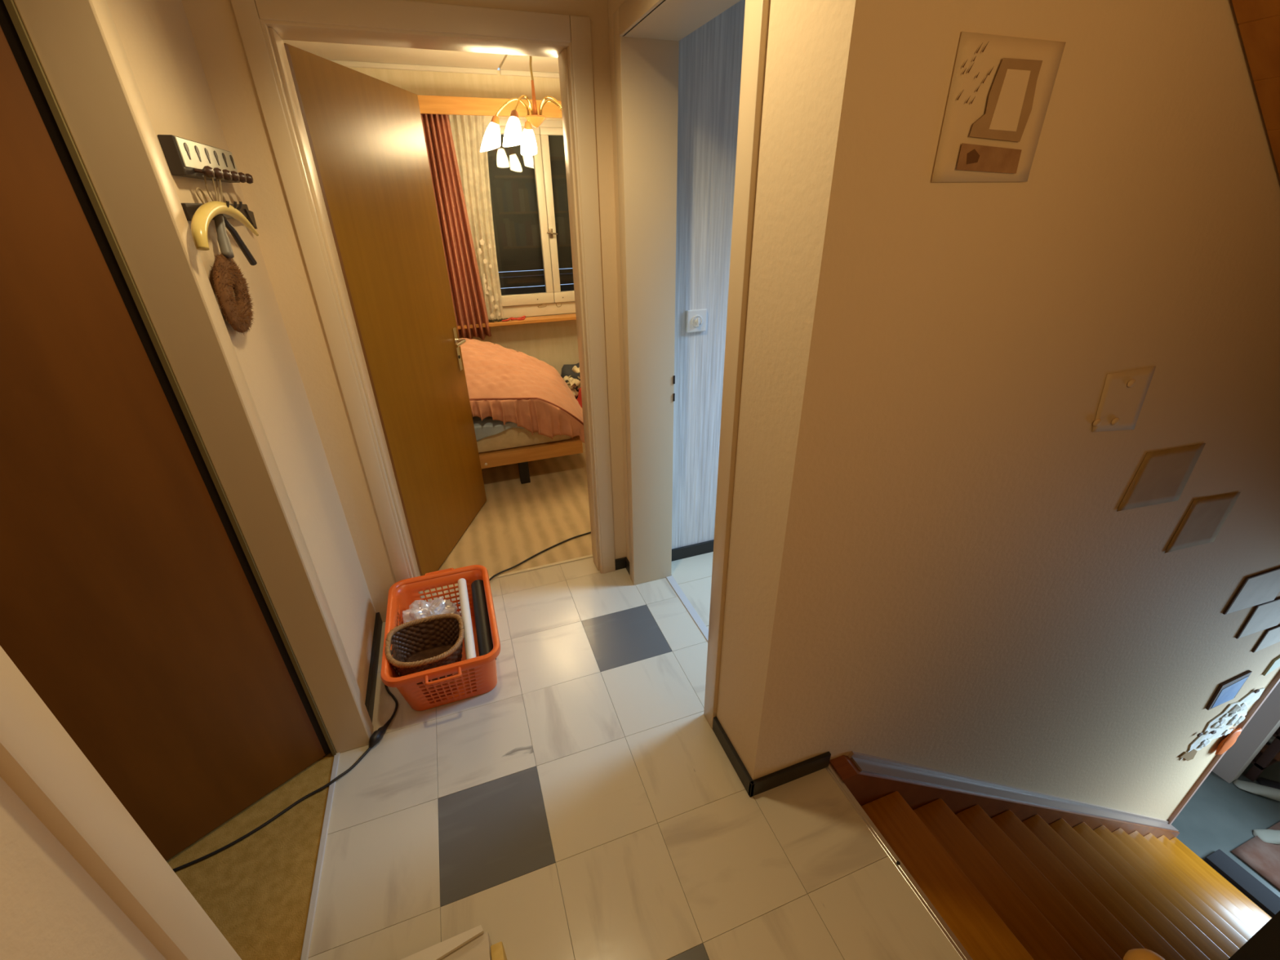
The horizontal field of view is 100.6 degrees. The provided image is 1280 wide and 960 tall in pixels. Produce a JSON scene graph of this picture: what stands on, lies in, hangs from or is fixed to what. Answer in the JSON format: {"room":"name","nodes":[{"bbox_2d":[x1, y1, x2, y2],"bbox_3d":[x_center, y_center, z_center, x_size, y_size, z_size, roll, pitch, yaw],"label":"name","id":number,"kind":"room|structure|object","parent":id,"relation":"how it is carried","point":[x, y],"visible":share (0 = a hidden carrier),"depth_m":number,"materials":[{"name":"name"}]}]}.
{"room":"upstairs hallway landing","nodes":[
{"label":"upstairs hallway landing","id":0,"kind":"room"},
{"bbox_2d":[0,0,376,959],"bbox_3d":[-0.681,0.193,0.445,0.100,2.460,3.350,-10,29,-17],"label":"wall","id":1,"kind":"structure","parent":0,"point":[51,908],"depth_m":1.26,"materials":[{"name":"beige paint"}]},
{"bbox_2d":[0,0,373,959],"bbox_3d":[-1.183,0.200,0.827,0.863,2.110,0.955,-10,29,-17],"label":"door","id":2,"kind":"structure","parent":1,"relation":"in","point":[173,655],"depth_m":1.13,"materials":[{"name":"brown wood"}]},
{"bbox_2d":[157,134,253,183],"bbox_3d":[-1.028,-0.764,1.280,0.062,0.076,0.395,-10,29,-17],"label":"key rack","id":3,"kind":"object","parent":1,"relation":"attached to","point":[184,157],"visible":1,"depth_m":1.18,"materials":[{"name":"grey metal"}]},
{"bbox_2d":[181,200,257,229],"bbox_3d":[-1.027,-0.663,1.338,0.063,0.069,0.485,-10,29,-17],"label":"hook rail","id":4,"kind":"object","parent":1,"relation":"attached to","point":[189,209],"visible":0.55,"depth_m":1.32,"materials":[{"name":"grey"}]},
{"bbox_2d":[191,174,258,250],"bbox_3d":[-0.980,-0.638,1.242,0.031,0.160,0.472,-11,29,-19],"label":"hanger","id":5,"kind":"object","parent":4,"relation":"hanging from","point":[205,213],"visible":0.94,"depth_m":1.13,"materials":[{"name":"yellow plastic"}]},
{"bbox_2d":[210,177,253,335],"bbox_3d":[-0.977,-0.519,1.247,0.035,0.351,0.222,-10,29,-17],"label":"brush","id":6,"kind":"object","parent":4,"relation":"hanging from","point":[227,275],"visible":0.99,"depth_m":1.25,"materials":[{"name":"brown"}]},
{"bbox_2d":[222,214,257,265],"bbox_3d":[-1.013,-0.606,1.337,0.019,0.129,0.103,-6,28,-10],"label":"baton","id":7,"kind":"object","parent":4,"relation":"hanging from","point":[230,228],"visible":0.73,"depth_m":1.34,"materials":[{"name":"grey metal"}]},
{"bbox_2d":[364,612,382,722],"bbox_3d":[-1.031,0.713,2.060,0.014,0.058,0.555,-10,29,-17],"label":"baseboard","id":8,"kind":"structure","parent":1,"relation":"attached to","point":[372,676],"depth_m":2.03,"materials":[{"name":"black"}]},
{"bbox_2d":[181,0,626,622],"bbox_3d":[-0.632,-0.600,1.966,1.155,2.460,0.145,-10,29,-17],"label":"wall","id":9,"kind":"structure","parent":0,"point":[213,25],"depth_m":1.72,"materials":[{"name":"beige paint"}]},
{"bbox_2d":[230,0,615,600],"bbox_3d":[-0.748,-0.612,2.376,0.958,2.108,0.956,-10,29,-17],"label":"door","id":10,"kind":"structure","parent":9,"relation":"in","point":[348,145],"depth_m":1.96,"materials":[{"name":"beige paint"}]},
{"bbox_2d":[424,554,592,592],"bbox_3d":[-0.629,0.461,2.597,0.842,0.016,0.017,-10,29,-17],"label":"threshold","id":11,"kind":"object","parent":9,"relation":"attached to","point":[591,555],"depth_m":2.62,"materials":[{"name":"beige"}]},
{"bbox_2d":[282,40,559,72],"bbox_3d":[-0.778,-2.227,2.509,5.100,0.050,2.250,-10,29,-17],"label":"ceiling","id":12,"kind":"structure","parent":0,"point":[334,51],"depth_m":3.21,"materials":[{"name":"beige paint"}]},
{"bbox_2d":[480,56,561,155],"bbox_3d":[-0.599,-2.126,2.938,0.630,0.530,0.594,-10,29,-17],"label":"chandelier","id":13,"kind":"object","parent":12,"relation":"hanging from","point":[513,136],"visible":0.74,"depth_m":2.93,"materials":[{"name":"white glass"}]},
{"bbox_2d":[347,66,578,375],"bbox_3d":[-0.782,-1.169,3.131,5.300,2.400,2.395,-10,29,-17],"label":"wall","id":14,"kind":"structure","parent":0,"point":[555,344],"depth_m":3.64,"materials":[{"name":"paint"}]},
{"bbox_2d":[328,59,559,78],"bbox_3d":[-1.155,-2.670,3.459,5.100,0.028,0.022,-10,29,-17],"label":"trim","id":15,"kind":"structure","parent":14,"relation":"attached to","point":[347,64],"depth_m":3.42,"materials":[{"name":"beige wood"}]},
{"bbox_2d":[420,113,491,340],"bbox_3d":[-0.783,-1.830,3.892,2.530,1.495,0.085,-10,29,-17],"label":"curtain","id":16,"kind":"object","parent":14,"relation":"hanging from","point":[465,285],"visible":0.82,"depth_m":3.72,"materials":[{"name":"red fabric"}]},
{"bbox_2d":[448,115,503,319],"bbox_3d":[-1.172,-1.824,3.803,0.315,1.330,0.044,-10,29,-17],"label":"curtain","id":17,"kind":"object","parent":14,"relation":"hanging from","point":[468,131],"visible":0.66,"depth_m":3.73,"materials":[{"name":"fabric"}]},
{"bbox_2d":[417,94,562,118],"bbox_3d":[-0.791,-2.496,3.586,2.600,0.095,0.204,-10,29,-17],"label":"trim","id":18,"kind":"structure","parent":14,"relation":"attached to","point":[428,104],"depth_m":3.41,"materials":[{"name":"orange wood"}]},
{"bbox_2d":[457,313,576,329],"bbox_3d":[-0.640,-1.312,4.294,2.100,0.027,0.139,-10,29,-17],"label":"windowsill","id":19,"kind":"structure","parent":14,"relation":"attached to","point":[558,317],"depth_m":4.18,"materials":[{"name":"orange wood"}]},
{"bbox_2d":[488,318,507,322],"bbox_3d":[-1.102,-1.237,4.111,0.164,0.022,0.039,-10,29,-17],"label":"string","id":20,"kind":"object","parent":19,"relation":"on","point":[501,319],"visible":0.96,"depth_m":4.10,"materials":[{"name":"brown"}]},
{"bbox_2d":[502,315,525,321],"bbox_3d":[-0.984,-1.259,4.141,0.190,0.029,0.037,-12,30,-21],"label":"ribbon","id":21,"kind":"object","parent":19,"relation":"on","point":[522,317],"visible":1,"depth_m":4.14,"materials":[{"name":"red"}]},
{"bbox_2d":[485,118,575,318],"bbox_3d":[-0.711,-1.955,4.050,1.000,1.335,0.179,-10,29,-17],"label":"window","id":22,"kind":"structure","parent":14,"relation":"in","point":[529,197],"depth_m":4.07,"materials":[{"name":"beige paint"}]},
{"bbox_2d":[166,441,962,959],"bbox_3d":[-0.321,0.747,2.249,5.400,0.200,5.849,-10,29,-17],"label":"floor","id":23,"kind":"structure","parent":0,"point":[587,804],"depth_m":1.55,"materials":[{"name":"grey tile"}]},
{"bbox_2d":[300,752,340,959],"bbox_3d":[-0.859,1.084,1.409,0.016,0.015,0.830,-10,29,-17],"label":"trim","id":24,"kind":"structure","parent":23,"relation":"on","point":[309,925],"depth_m":1.45,"materials":[{"name":"grey"}]},
{"bbox_2d":[173,531,591,871],"bbox_3d":[-0.817,0.633,2.231,0.425,0.034,2.276,14,31,27],"label":"extension cord","id":25,"kind":"object","parent":23,"relation":"on","point":[377,735],"visible":0.66,"depth_m":1.69,"materials":[{"name":"black plastic"}]},
{"bbox_2d":[380,564,500,711],"bbox_3d":[-0.753,0.610,2.058,0.392,0.228,0.634,-10,29,-17],"label":"laundry basket","id":26,"kind":"object","parent":23,"relation":"on","point":[477,675],"visible":0.62,"depth_m":1.93,"materials":[{"name":"orange plastic"}]},
{"bbox_2d":[384,613,464,684],"bbox_3d":[-0.763,0.621,1.918,0.272,0.137,0.241,-10,29,-17],"label":"wicker basket","id":27,"kind":"object","parent":26,"relation":"in","point":[428,642],"visible":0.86,"depth_m":1.97,"materials":[{"name":"brown wicker"}]},
{"bbox_2d":[402,596,461,623],"bbox_3d":[-0.836,0.579,2.155,0.209,0.177,0.193,-10,29,-17],"label":"plastic bag","id":28,"kind":"object","parent":26,"relation":"in","point":[418,609],"visible":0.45,"depth_m":2.13,"materials":[{"name":"clear plastic"}]},
{"bbox_2d":[457,577,475,659],"bbox_3d":[-0.671,0.533,2.052,0.035,0.042,0.474,-11,29,-18],"label":"roll","id":29,"kind":"object","parent":26,"relation":"in","point":[470,651],"visible":0.76,"depth_m":2.02,"materials":[{"name":"white paper"}]},
{"bbox_2d":[471,579,496,660],"bbox_3d":[-0.618,0.545,2.086,0.060,0.070,0.435,-10,29,-17],"label":"roll","id":30,"kind":"object","parent":26,"relation":"in","point":[485,642],"visible":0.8,"depth_m":2.05,"materials":[{"name":"grey rubber"}]},
{"bbox_2d":[440,932,492,959],"bbox_3d":[-0.450,1.157,1.131,0.281,0.108,0.195,-10,29,-17],"label":"carton","id":31,"kind":"object","parent":23,"relation":"on","point":[479,948],"visible":0.58,"depth_m":1.20,"materials":[{"name":"beige cardboard"}]},
{"bbox_2d":[400,924,484,959],"bbox_3d":[-0.490,1.066,1.177,0.281,0.010,0.038,-12,29,-20],"label":"board","id":32,"kind":"object","parent":31,"relation":"on","point":[438,951],"visible":1,"depth_m":1.20,"materials":[{"name":"beige wood"}]},
{"bbox_2d":[490,941,506,959],"bbox_3d":[-0.300,1.133,1.167,0.027,0.112,0.154,-10,29,-17],"label":"foam block","id":33,"kind":"object","parent":23,"relation":"on","point":[497,950],"visible":1,"depth_m":1.19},
{"bbox_2d":[476,427,582,484],"bbox_3d":[-1.476,-0.319,3.470,2.007,0.600,1.003,-10,29,-17],"label":"bed","id":34,"kind":"object","parent":23,"relation":"on","point":[511,446],"visible":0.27,"depth_m":3.26,"materials":[{"name":"orange wood"}]},
{"bbox_2d":[471,415,524,441],"bbox_3d":[-1.248,-0.362,3.250,1.121,0.172,0.517,-10,29,-17],"label":"sheet","id":35,"kind":"object","parent":34,"relation":"on","point":[488,427],"visible":0.09,"depth_m":3.14,"materials":[{"name":"white fabric"}]},
{"bbox_2d":[458,337,584,443],"bbox_3d":[-1.318,-0.516,3.370,1.913,0.698,1.052,-10,29,-17],"label":"quilt","id":36,"kind":"object","parent":34,"relation":"on","point":[504,384],"visible":0.41,"depth_m":3.22,"materials":[{"name":"pink fabric"}]},
{"bbox_2d":[560,363,580,399],"bbox_3d":[-0.482,-0.797,4.475,0.340,0.490,0.429,22,35,37],"label":"heap","id":37,"kind":"object","parent":23,"relation":"on","point":[566,370],"visible":0.11,"depth_m":4.32,"materials":[{"name":"grey fabric"}]},
{"bbox_2d":[576,386,582,423],"bbox_3d":[-0.368,-0.554,4.138,0.366,0.367,0.420,-10,29,-17],"label":"clothes","id":38,"kind":"object","parent":23,"relation":"on","point":[579,399],"visible":0.02,"depth_m":4.05,"materials":[{"name":"fabric"}]},
{"bbox_2d":[563,365,581,396],"bbox_3d":[-0.502,-0.789,4.222,0.234,0.238,0.155,-10,29,-17],"label":"blouse","id":39,"kind":"object","parent":38,"relation":"on","point":[572,383],"visible":0.65,"depth_m":4.20,"materials":[{"name":"beige fabric"}]},
{"bbox_2d":[666,575,708,641],"bbox_3d":[0.269,0.632,2.240,0.033,0.014,0.765,-10,29,-17],"label":"threshold","id":40,"kind":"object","parent":23,"relation":"on","point":[697,620],"depth_m":2.35,"materials":[{"name":"grey"}]},
{"bbox_2d":[1123,948,1164,959],"bbox_3d":[0.810,0.990,0.945,0.068,0.534,0.068,-10,29,-17],"label":"newel post","id":41,"kind":"object","parent":23,"relation":"on","point":[1134,953],"visible":1,"depth_m":0.84,"materials":[{"name":"brown wood"}]},
{"bbox_2d":[671,0,745,549],"bbox_3d":[1.140,-0.676,2.000,1.915,2.510,1.215,-10,29,-17],"label":"wall","id":42,"kind":"structure","parent":0,"point":[710,58],"depth_m":2.05,"materials":[{"name":"paint"}]},
{"bbox_2d":[671,539,714,560],"bbox_3d":[0.966,0.231,2.909,1.815,0.066,0.013,-10,29,-17],"label":"baseboard","id":43,"kind":"structure","parent":42,"relation":"attached to","point":[702,548],"depth_m":2.68,"materials":[{"name":"black"}]},
{"bbox_2d":[685,308,706,333],"bbox_3d":[0.232,-0.644,2.153,0.089,0.088,0.028,-10,29,-17],"label":"light switch","id":44,"kind":"object","parent":42,"relation":"attached to","point":[695,319],"visible":1,"depth_m":2.15,"materials":[{"name":"white plastic"}]},
{"bbox_2d":[608,0,1008,780],"bbox_3d":[0.252,-0.314,1.658,0.290,2.710,1.216,-10,29,-17],"label":"wall","id":45,"kind":"structure","parent":0,"point":[852,237],"depth_m":1.05,"materials":[{"name":"beige paint"}]},
{"bbox_2d":[614,556,630,575],"bbox_3d":[-0.081,0.427,2.576,0.063,0.058,0.090,-10,29,-17],"label":"baseboard","id":46,"kind":"structure","parent":45,"relation":"attached to","point":[623,562],"depth_m":2.60,"materials":[{"name":"black"}]},
{"bbox_2d":[613,0,769,728],"bbox_3d":[0.172,-0.286,1.727,0.200,2.100,0.886,-10,29,-17],"label":"door frame","id":47,"kind":"structure","parent":45,"relation":"in","point":[647,33],"depth_m":1.71,"materials":[{"name":"beige paint"}]},
{"bbox_2d":[712,716,831,797],"bbox_3d":[0.422,0.854,1.735,0.284,0.062,0.250,-10,29,-17],"label":"baseboard","id":48,"kind":"structure","parent":45,"relation":"attached to","point":[774,780],"depth_m":1.64,"materials":[{"name":"black"}]},
{"bbox_2d":[831,0,1279,820],"bbox_3d":[2.105,0.626,2.248,3.225,4.980,0.141,-10,29,-17],"label":"wall","id":49,"kind":"structure","parent":0,"point":[1022,629],"depth_m":1.41,"materials":[{"name":"beige paint"}]},
{"bbox_2d":[931,31,1066,182],"bbox_3d":[0.615,-0.629,0.911,0.230,0.206,0.007,-10,29,-17],"label":"drawing","id":50,"kind":"object","parent":49,"relation":"attached to","point":[1001,89],"visible":1,"depth_m":0.91,"materials":[{"name":"beige paper"}]},
{"bbox_2d":[1093,378,1136,426],"bbox_3d":[1.233,-0.196,1.383,0.102,0.127,0.010,-10,29,-17],"label":"bump","id":51,"kind":"object","parent":49,"relation":"attached to","point":[1131,383],"visible":1,"depth_m":1.39,"materials":[{"name":"beige"}]},
{"bbox_2d":[1091,366,1155,431],"bbox_3d":[1.267,-0.202,1.398,0.210,0.180,0.001,-10,29,-17],"label":"paper note","id":52,"kind":"object","parent":49,"relation":"attached to","point":[1117,400],"visible":1,"depth_m":1.39,"materials":[{"name":"white paper"}]},
{"bbox_2d":[1116,443,1205,511],"bbox_3d":[1.606,-0.005,1.635,0.310,0.220,0.003,-10,29,-17],"label":"picture","id":53,"kind":"object","parent":49,"relation":"attached to","point":[1162,476],"visible":1,"depth_m":1.63,"materials":[{"name":"paper"}]},
{"bbox_2d":[1178,749,1197,760],"bbox_3d":[3.210,1.622,3.116,0.204,0.138,0.008,-10,29,-17],"label":"heart","id":54,"kind":"object","parent":49,"relation":"attached to","point":[1188,756],"visible":1,"depth_m":3.10,"materials":[{"name":"brown paper"}]},
{"bbox_2d":[1164,492,1240,553],"bbox_3d":[1.976,0.147,1.863,0.295,0.238,0.003,-10,29,-17],"label":"sheet","id":55,"kind":"object","parent":49,"relation":"attached to","point":[1205,517],"visible":1,"depth_m":1.86,"materials":[{"name":"paper"}]},
{"bbox_2d":[1178,687,1265,760],"bbox_3d":[3.371,1.401,3.061,0.518,0.446,0.022,-10,29,-17],"label":"collage","id":56,"kind":"object","parent":49,"relation":"attached to","point":[1235,713],"visible":1,"depth_m":3.05,"materials":[{"name":"white paper"}]},
{"bbox_2d":[1167,671,1279,824],"bbox_3d":[3.643,1.559,3.340,0.035,2.270,0.160,-10,29,-17],"label":"trim","id":57,"kind":"structure","parent":49,"relation":"attached to","point":[1276,680],"depth_m":3.36,"materials":[{"name":"beige wood"}]},
{"bbox_2d":[1214,728,1241,755],"bbox_3d":[3.590,1.601,3.241,0.168,0.238,0.032,-10,29,-17],"label":"cutout","id":58,"kind":"object","parent":49,"relation":"attached to","point":[1228,742],"visible":1,"depth_m":3.21,"materials":[{"name":"orange paper"}]},
{"bbox_2d":[1205,670,1252,710],"bbox_3d":[3.123,1.120,2.820,0.260,0.205,0.014,-10,29,-17],"label":"picture","id":59,"kind":"object","parent":49,"relation":"attached to","point":[1227,691],"visible":1,"depth_m":2.80,"materials":[{"name":"blue"}]},
{"bbox_2d":[1211,675,1248,708],"bbox_3d":[3.130,1.133,2.823,0.220,0.178,0.002,-10,29,-17],"label":"print","id":60,"kind":"object","parent":59,"relation":"attached to","point":[1228,691],"depth_m":2.81},
{"bbox_2d":[1222,566,1279,614],"bbox_3d":[2.730,0.482,2.337,0.398,0.234,0.009,-10,29,-17],"label":"picture","id":61,"kind":"object","parent":49,"relation":"attached to","point":[1264,587],"visible":1,"depth_m":2.31,"materials":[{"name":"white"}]},
{"bbox_2d":[1235,597,1279,639],"bbox_3d":[2.976,0.643,2.518,0.363,0.234,0.009,-10,29,-17],"label":"picture","id":62,"kind":"object","parent":49,"relation":"attached to","point":[1264,615],"visible":0.96,"depth_m":2.50,"materials":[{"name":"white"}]},
{"bbox_2d":[1251,624,1279,653],"bbox_3d":[3.253,0.780,2.701,0.340,0.153,0.009,-10,29,-17],"label":"picture","id":63,"kind":"object","parent":49,"relation":"attached to","point":[1271,636],"visible":1,"depth_m":2.67,"materials":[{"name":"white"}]},
{"bbox_2d":[1262,655,1279,675],"bbox_3d":[3.508,0.992,2.913,0.145,0.167,0.010,-10,29,-17],"label":"card","id":64,"kind":"object","parent":49,"relation":"attached to","point":[1275,664],"visible":1,"depth_m":2.91,"materials":[{"name":"white paper"}]},
{"bbox_2d":[1171,760,1279,917],"bbox_3d":[4.579,2.566,3.941,2.602,0.100,3.600,-10,29,-17],"label":"floor","id":65,"kind":"structure","parent":0,"point":[1220,815],"depth_m":3.95,"materials":[{"name":"grey tile"}]},
{"bbox_2d":[829,751,1279,959],"bbox_3d":[2.304,1.519,2.215,3.338,3.420,0.816,-10,29,-17],"label":"staircase","id":66,"kind":"structure","parent":65,"relation":"on","point":[1013,873],"depth_m":1.97,"materials":[{"name":"brown wood"}]},
{"bbox_2d":[825,763,973,959],"bbox_3d":[0.786,1.166,1.228,0.022,0.044,1.132,-10,29,-17],"label":"trim","id":67,"kind":"structure","parent":66,"relation":"attached to","point":[947,931],"depth_m":1.42,"materials":[{"name":"silver metal"}]},
{"bbox_2d":[1204,848,1279,916],"bbox_3d":[4.123,2.775,3.407,0.155,0.035,0.735,-10,29,-17],"label":"tray","id":68,"kind":"object","parent":65,"relation":"on","point":[1235,873],"visible":0.91,"depth_m":3.55,"materials":[{"name":"grey"}]},
{"bbox_2d":[1231,821,1279,890],"bbox_3d":[4.574,2.711,3.535,0.620,0.016,0.700,-10,29,-17],"label":"doormat","id":69,"kind":"object","parent":65,"relation":"on","point":[1263,857],"visible":0.98,"depth_m":3.70,"materials":[{"name":"pink fabric"}]},
{"bbox_2d":[1253,829,1279,844],"bbox_3d":[4.559,2.534,3.785,0.260,0.100,0.103,4,28,10],"label":"shoe","id":70,"kind":"object","parent":69,"relation":"on","point":[1270,836],"visible":1,"depth_m":3.80,"materials":[{"name":"grey"}]},
{"bbox_2d":[1233,779,1279,801],"bbox_3d":[4.776,2.373,4.089,0.260,0.100,0.103,17,32,30],"label":"shoe","id":71,"kind":"object","parent":65,"relation":"on","point":[1273,793],"visible":1,"depth_m":4.08,"materials":[{"name":"grey"}]},
{"bbox_2d":[1244,726,1279,781],"bbox_3d":[5.060,1.757,4.288,0.700,1.000,0.550,-10,29,-17],"label":"shoe rack","id":72,"kind":"object","parent":65,"relation":"on","point":[1263,761],"visible":0.13,"depth_m":4.11,"materials":[{"name":"grey wood"}]},
{"bbox_2d":[1251,742,1277,769],"bbox_3d":[5.065,2.065,4.448,0.700,0.025,0.550,-10,29,-17],"label":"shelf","id":73,"kind":"object","parent":72,"relation":"attached to","point":[1257,765],"depth_m":4.15,"materials":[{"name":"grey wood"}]},
{"bbox_2d":[1259,744,1279,761],"bbox_3d":[4.935,2.109,4.233,0.108,0.100,0.261,-10,29,-17],"label":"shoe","id":74,"kind":"object","parent":72,"relation":"on","point":[1277,757],"visible":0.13,"depth_m":4.16,"materials":[{"name":"brown"}]},
{"bbox_2d":[1267,735,1275,743],"bbox_3d":[5.107,2.078,4.287,0.103,0.100,0.260,-10,29,-17],"label":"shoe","id":75,"kind":"object","parent":72,"relation":"on","point":[1270,740],"visible":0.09,"depth_m":4.27,"materials":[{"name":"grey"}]},
{"bbox_2d":[1272,726,1279,739],"bbox_3d":[5.060,1.781,4.301,0.700,0.025,0.550,-10,29,-17],"label":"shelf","id":76,"kind":"object","parent":72,"relation":"attached to","point":[1277,735],"depth_m":4.02,"materials":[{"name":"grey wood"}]},
{"bbox_2d":[1256,777,1279,789],"bbox_3d":[4.965,2.368,4.091,0.103,0.100,0.260,-25,36,-38],"label":"shoe","id":77,"kind":"object","parent":65,"relation":"on","point":[1266,782],"visible":0.79,"depth_m":4.14,"materials":[{"name":"grey"}]},
{"bbox_2d":[1212,681,1279,782],"bbox_3d":[4.623,1.313,3.779,0.110,2.270,0.265,-10,29,-17],"label":"wall","id":78,"kind":"structure","parent":0,"point":[1265,722],"depth_m":4.00,"materials":[{"name":"beige paint"}]},
{"bbox_2d":[1231,0,1279,177],"bbox_3d":[2.438,-0.117,1.240,4.011,2.817,1.134,-10,29,-17],"label":"ceiling","id":79,"kind":"structure","parent":0,"point":[1259,20],"depth_m":1.02,"materials":[{"name":"paint"}]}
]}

